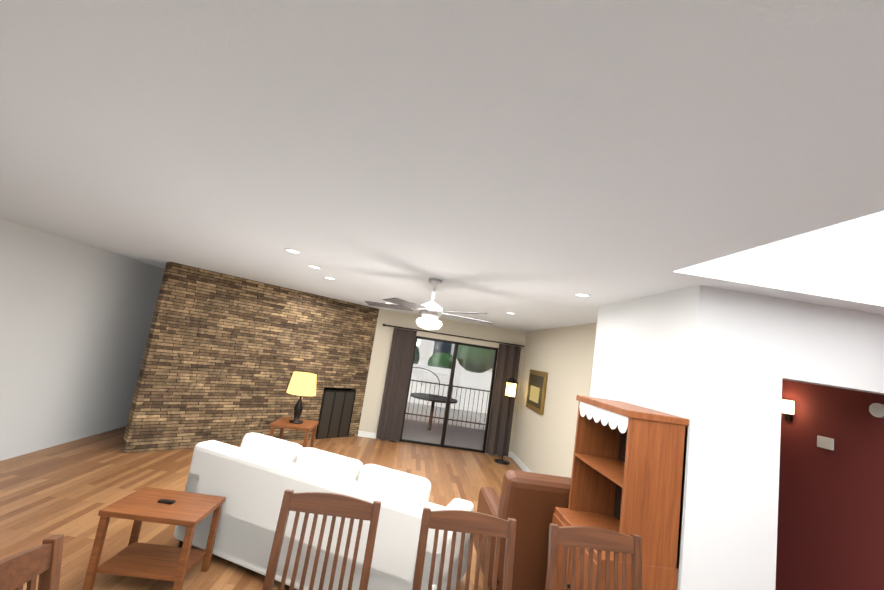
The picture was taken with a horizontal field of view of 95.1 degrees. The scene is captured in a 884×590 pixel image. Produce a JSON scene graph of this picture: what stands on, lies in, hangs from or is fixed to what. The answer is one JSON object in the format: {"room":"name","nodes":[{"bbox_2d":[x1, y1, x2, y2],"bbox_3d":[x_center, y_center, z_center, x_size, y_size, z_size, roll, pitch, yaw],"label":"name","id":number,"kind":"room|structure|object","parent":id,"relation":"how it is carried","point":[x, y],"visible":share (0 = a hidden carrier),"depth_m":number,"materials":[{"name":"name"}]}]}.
{"room":"dining room","nodes":[
{"label":"dining room","id":0,"kind":"room"},
{"bbox_2d":[0,218,164,460],"bbox_3d":[-4.226,-0.072,0.591,0.120,2.700,14.570,9,-8,-3],"label":"wall","id":1,"kind":"structure","parent":0,"point":[76,318],"depth_m":4.80,"materials":[{"name":"white paint"}]},
{"bbox_2d":[121,262,378,452],"bbox_3d":[-2.540,1.015,6.677,0.200,2.700,3.900,2,-10,42],"label":"stone wall","id":2,"kind":"structure","parent":0,"point":[225,357],"depth_m":5.96,"materials":[{"name":"brown"}]},
{"bbox_2d":[0,426,522,589],"bbox_3d":[-0.575,1.894,0.665,7.700,0.060,14.450,9,-8,-3],"label":"floor","id":3,"kind":"structure","parent":0,"point":[69,490],"depth_m":4.02,"materials":[{"name":"brown wood"}]},
{"bbox_2d":[0,534,63,589],"bbox_3d":[-1.061,1.304,1.044,0.563,1.054,0.494,9,-8,-3],"label":"chair","id":4,"kind":"object","parent":3,"relation":"on","point":[19,570],"visible":1,"depth_m":1.24,"materials":[{"name":"brown wood"}]},
{"bbox_2d":[82,487,225,589],"bbox_3d":[-1.938,1.682,2.772,0.600,0.520,0.440,9,-8,-3],"label":"side table","id":5,"kind":"object","parent":3,"relation":"on","point":[136,558],"visible":1,"depth_m":2.70,"materials":[{"name":"brown wood"}]},
{"bbox_2d":[269,417,318,447],"bbox_3d":[-2.001,1.994,5.376,0.500,0.590,0.500,9,-8,-3],"label":"end table","id":6,"kind":"object","parent":3,"relation":"on","point":[282,423],"visible":0.69,"depth_m":5.28,"materials":[{"name":"brown wood"}]},
{"bbox_2d":[287,372,316,423],"bbox_3d":[-1.909,1.385,5.459,0.380,0.648,0.380,9,-8,-3],"label":"table lamp","id":7,"kind":"object","parent":6,"relation":"on","point":[301,384],"visible":1,"depth_m":5.37,"materials":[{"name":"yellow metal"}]},
{"bbox_2d":[262,489,380,589],"bbox_3d":[-0.590,1.461,1.671,0.470,1.054,0.533,9,-8,-3],"label":"dining chair","id":8,"kind":"object","parent":3,"relation":"on","point":[334,505],"visible":1,"depth_m":1.93,"materials":[{"name":"brown wood"}]},
{"bbox_2d":[174,433,473,589],"bbox_3d":[-0.903,1.723,3.301,2.171,0.887,0.950,6,-8,20],"label":"sofa","id":9,"kind":"object","parent":3,"relation":"on","point":[253,477],"visible":0.71,"depth_m":2.93,"materials":[{"name":"white fabric"}]},
{"bbox_2d":[316,390,355,438],"bbox_3d":[-1.894,2.140,7.274,0.014,0.835,0.684,2,-10,42],"label":"fireplace screen","id":10,"kind":"object","parent":3,"relation":"on","point":[336,412],"visible":0.9,"depth_m":7.26,"materials":[{"name":"grey metal"}]},
{"bbox_2d":[412,507,516,589],"bbox_3d":[0.081,1.566,1.705,0.470,1.054,0.533,9,-8,-3],"label":"dining chair","id":11,"kind":"object","parent":3,"relation":"on","point":[463,522],"visible":1,"depth_m":1.98,"materials":[{"name":"brown wood"}]},
{"bbox_2d":[494,377,517,464],"bbox_3d":[1.195,2.272,7.409,0.280,1.530,0.280,9,-8,-3],"label":"floor lamp","id":12,"kind":"object","parent":3,"relation":"on","point":[511,387],"visible":1,"depth_m":7.40,"materials":[{"name":"brown metal"}]},
{"bbox_2d":[473,470,570,589],"bbox_3d":[0.760,1.954,3.474,0.800,0.969,0.866,9,-8,-3],"label":"leather armchair","id":13,"kind":"object","parent":3,"relation":"on","point":[529,502],"visible":0.44,"depth_m":3.10,"materials":[{"name":"brown leather"}]},
{"bbox_2d":[546,523,641,589],"bbox_3d":[0.723,1.667,1.739,0.470,1.054,0.533,9,-8,-3],"label":"dining chair","id":14,"kind":"object","parent":3,"relation":"on","point":[599,540],"visible":1,"depth_m":2.02,"materials":[{"name":"brown wood"}]},
{"bbox_2d":[545,395,688,589],"bbox_3d":[1.059,1.538,2.611,0.479,1.640,0.760,9,-8,-3],"label":"hutch","id":15,"kind":"object","parent":3,"relation":"on","point":[628,470],"visible":0.71,"depth_m":2.34,"materials":[{"name":"brown wood"}]},
{"bbox_2d":[0,0,883,331],"bbox_3d":[-0.414,-0.264,4.102,7.700,0.260,8.210,9,-8,-3],"label":"ceiling","id":16,"kind":"structure","parent":0,"point":[532,164],"depth_m":1.21,"materials":[{"name":"white paint"}]},
{"bbox_2d":[284,249,300,253],"bbox_3d":[-1.220,-0.358,3.303,0.132,0.004,0.132,9,-8,-3],"label":"recessed light","id":17,"kind":"object","parent":16,"relation":"in","point":[293,251],"visible":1,"depth_m":3.30,"materials":[{"name":"white"}]},
{"bbox_2d":[307,265,320,268],"bbox_3d":[-1.246,-0.274,3.948,0.132,0.004,0.132,9,-8,-3],"label":"recessed light","id":18,"kind":"object","parent":16,"relation":"in","point":[312,266],"visible":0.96,"depth_m":3.94,"materials":[{"name":"white"}]},
{"bbox_2d":[365,278,492,329],"bbox_3d":[-0.098,0.091,3.667,1.216,0.459,1.171,9,-8,-3],"label":"ceiling fan","id":19,"kind":"object","parent":16,"relation":"hanging from","point":[430,312],"visible":1,"depth_m":3.54,"materials":[{"name":"silver metal"}]},
{"bbox_2d":[574,293,590,296],"bbox_3d":[1.155,0.001,3.327,0.132,0.004,0.132,9,-8,-3],"label":"recessed light","id":20,"kind":"object","parent":16,"relation":"in","point":[581,295],"visible":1,"depth_m":3.32,"materials":[{"name":"white"}]},
{"bbox_2d":[673,211,883,306],"bbox_3d":[2.354,-0.577,0.530,1.900,0.734,3.650,9,-8,-3],"label":"skylight","id":21,"kind":"object","parent":16,"relation":"in","point":[843,261],"visible":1,"depth_m":1.82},
{"bbox_2d":[358,309,526,456],"bbox_3d":[0.068,1.583,7.969,2.980,2.700,0.163,9,-8,-3],"label":"wall","id":22,"kind":"structure","parent":0,"point":[372,401],"depth_m":7.96,"materials":[{"name":"beige paint"}]},
{"bbox_2d":[400,336,497,452],"bbox_3d":[0.148,1.930,7.923,1.680,2.030,0.060,9,-8,-3],"label":"sliding glass door","id":23,"kind":"structure","parent":22,"relation":"in","point":[449,396],"depth_m":7.91,"materials":[{"name":"clear glass"}]},
{"bbox_2d":[383,324,523,346],"bbox_3d":[0.235,0.799,7.951,2.815,0.050,0.111,9,-8,-3],"label":"curtain rod","id":24,"kind":"object","parent":22,"relation":"attached to","point":[453,335],"visible":1,"depth_m":7.91,"materials":[{"name":"brown metal"}]},
{"bbox_2d":[376,328,416,441],"bbox_3d":[-0.865,1.696,7.731,0.450,2.100,0.086,9,-8,-3],"label":"curtain","id":25,"kind":"object","parent":24,"relation":"hanging from","point":[391,416],"visible":0.96,"depth_m":7.73,"materials":[{"name":"grey fabric"}]},
{"bbox_2d":[485,344,520,456],"bbox_3d":[1.192,2.019,7.837,0.440,2.100,0.086,9,-8,-3],"label":"curtain","id":26,"kind":"object","parent":24,"relation":"hanging from","point":[507,365],"visible":0.9,"depth_m":7.83,"materials":[{"name":"grey fabric"}]},
{"bbox_2d":[511,285,784,589],"bbox_3d":[1.528,1.425,5.221,0.670,2.700,5.850,9,-8,-3],"label":"wall","id":27,"kind":"structure","parent":0,"point":[707,361],"depth_m":2.43,"materials":[{"name":"white paint"}]},
{"bbox_2d":[526,369,547,414],"bbox_3d":[1.601,1.629,6.893,0.045,0.670,0.900,9,-8,-3],"label":"picture frame","id":28,"kind":"object","parent":27,"relation":"attached to","point":[536,392],"visible":0.98,"depth_m":6.77,"materials":[{"name":"gold metal"}]},
{"bbox_2d":[775,379,883,589],"bbox_3d":[3.403,0.913,-0.568,0.120,2.700,11.200,9,-8,-3],"label":"wall","id":29,"kind":"structure","parent":0,"point":[830,531],"depth_m":3.17,"materials":[{"name":"red paint"}]},
{"bbox_2d":[781,399,794,421],"bbox_3d":[3.081,1.029,3.608,0.047,0.180,0.100,9,-8,-3],"label":"sconce","id":30,"kind":"object","parent":29,"relation":"attached to","point":[787,408],"visible":0.81,"depth_m":3.58,"materials":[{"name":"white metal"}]},
{"bbox_2d":[817,436,833,449],"bbox_3d":[3.086,1.190,3.255,0.022,0.090,0.120,9,-8,-3],"label":"switch plate","id":31,"kind":"object","parent":29,"relation":"attached to","point":[822,442],"depth_m":3.24,"materials":[{"name":"white plastic"}]},
{"bbox_2d":[869,403,883,417],"bbox_3d":[3.155,0.833,2.921,0.032,0.100,0.100,9,-8,-3],"label":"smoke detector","id":32,"kind":"object","parent":29,"relation":"attached to","point":[876,409],"depth_m":2.92,"materials":[{"name":"white plastic"}]},
{"bbox_2d":[782,299,883,394],"bbox_3d":[2.677,0.236,2.588,1.200,0.740,0.180,9,-8,-3],"label":"wall","id":33,"kind":"structure","parent":0,"point":[835,347],"depth_m":2.47,"materials":[{"name":"white paint"}]},
{"label":"outside","id":34,"kind":"structure","parent":0,"visible":0},
{"bbox_2d":[402,403,486,449],"bbox_3d":[-0.246,3.884,14.686,16.000,0.060,13.750,9,-8,-3],"label":"ground","id":35,"kind":"structure","parent":34,"point":[460,437],"depth_m":9.82,"materials":[{"name":"grey concrete"}]},
{"bbox_2d":[406,367,489,430],"bbox_3d":[0.723,2.609,9.568,11.007,1.310,1.565,9,-8,-3],"label":"fence","id":36,"kind":"object","parent":35,"relation":"on","point":[433,397],"depth_m":10.22,"materials":[{"name":"black metal"}]},
{"bbox_2d":[408,339,492,412],"bbox_3d":[1.055,1.284,17.002,18.000,6.000,6.800,9,-8,-3],"label":"building","id":37,"kind":"structure","parent":35,"relation":"on","point":[438,370],"depth_m":13.32,"materials":[{"name":"white"}]},
{"bbox_2d":[413,345,494,372],"bbox_3d":[1.140,2.649,15.143,6.400,2.850,2.250,9,-8,-3],"label":"trees","id":38,"kind":"object","parent":35,"relation":"on","point":[462,352],"depth_m":14.74,"materials":[{"name":"green plant"}]}
]}

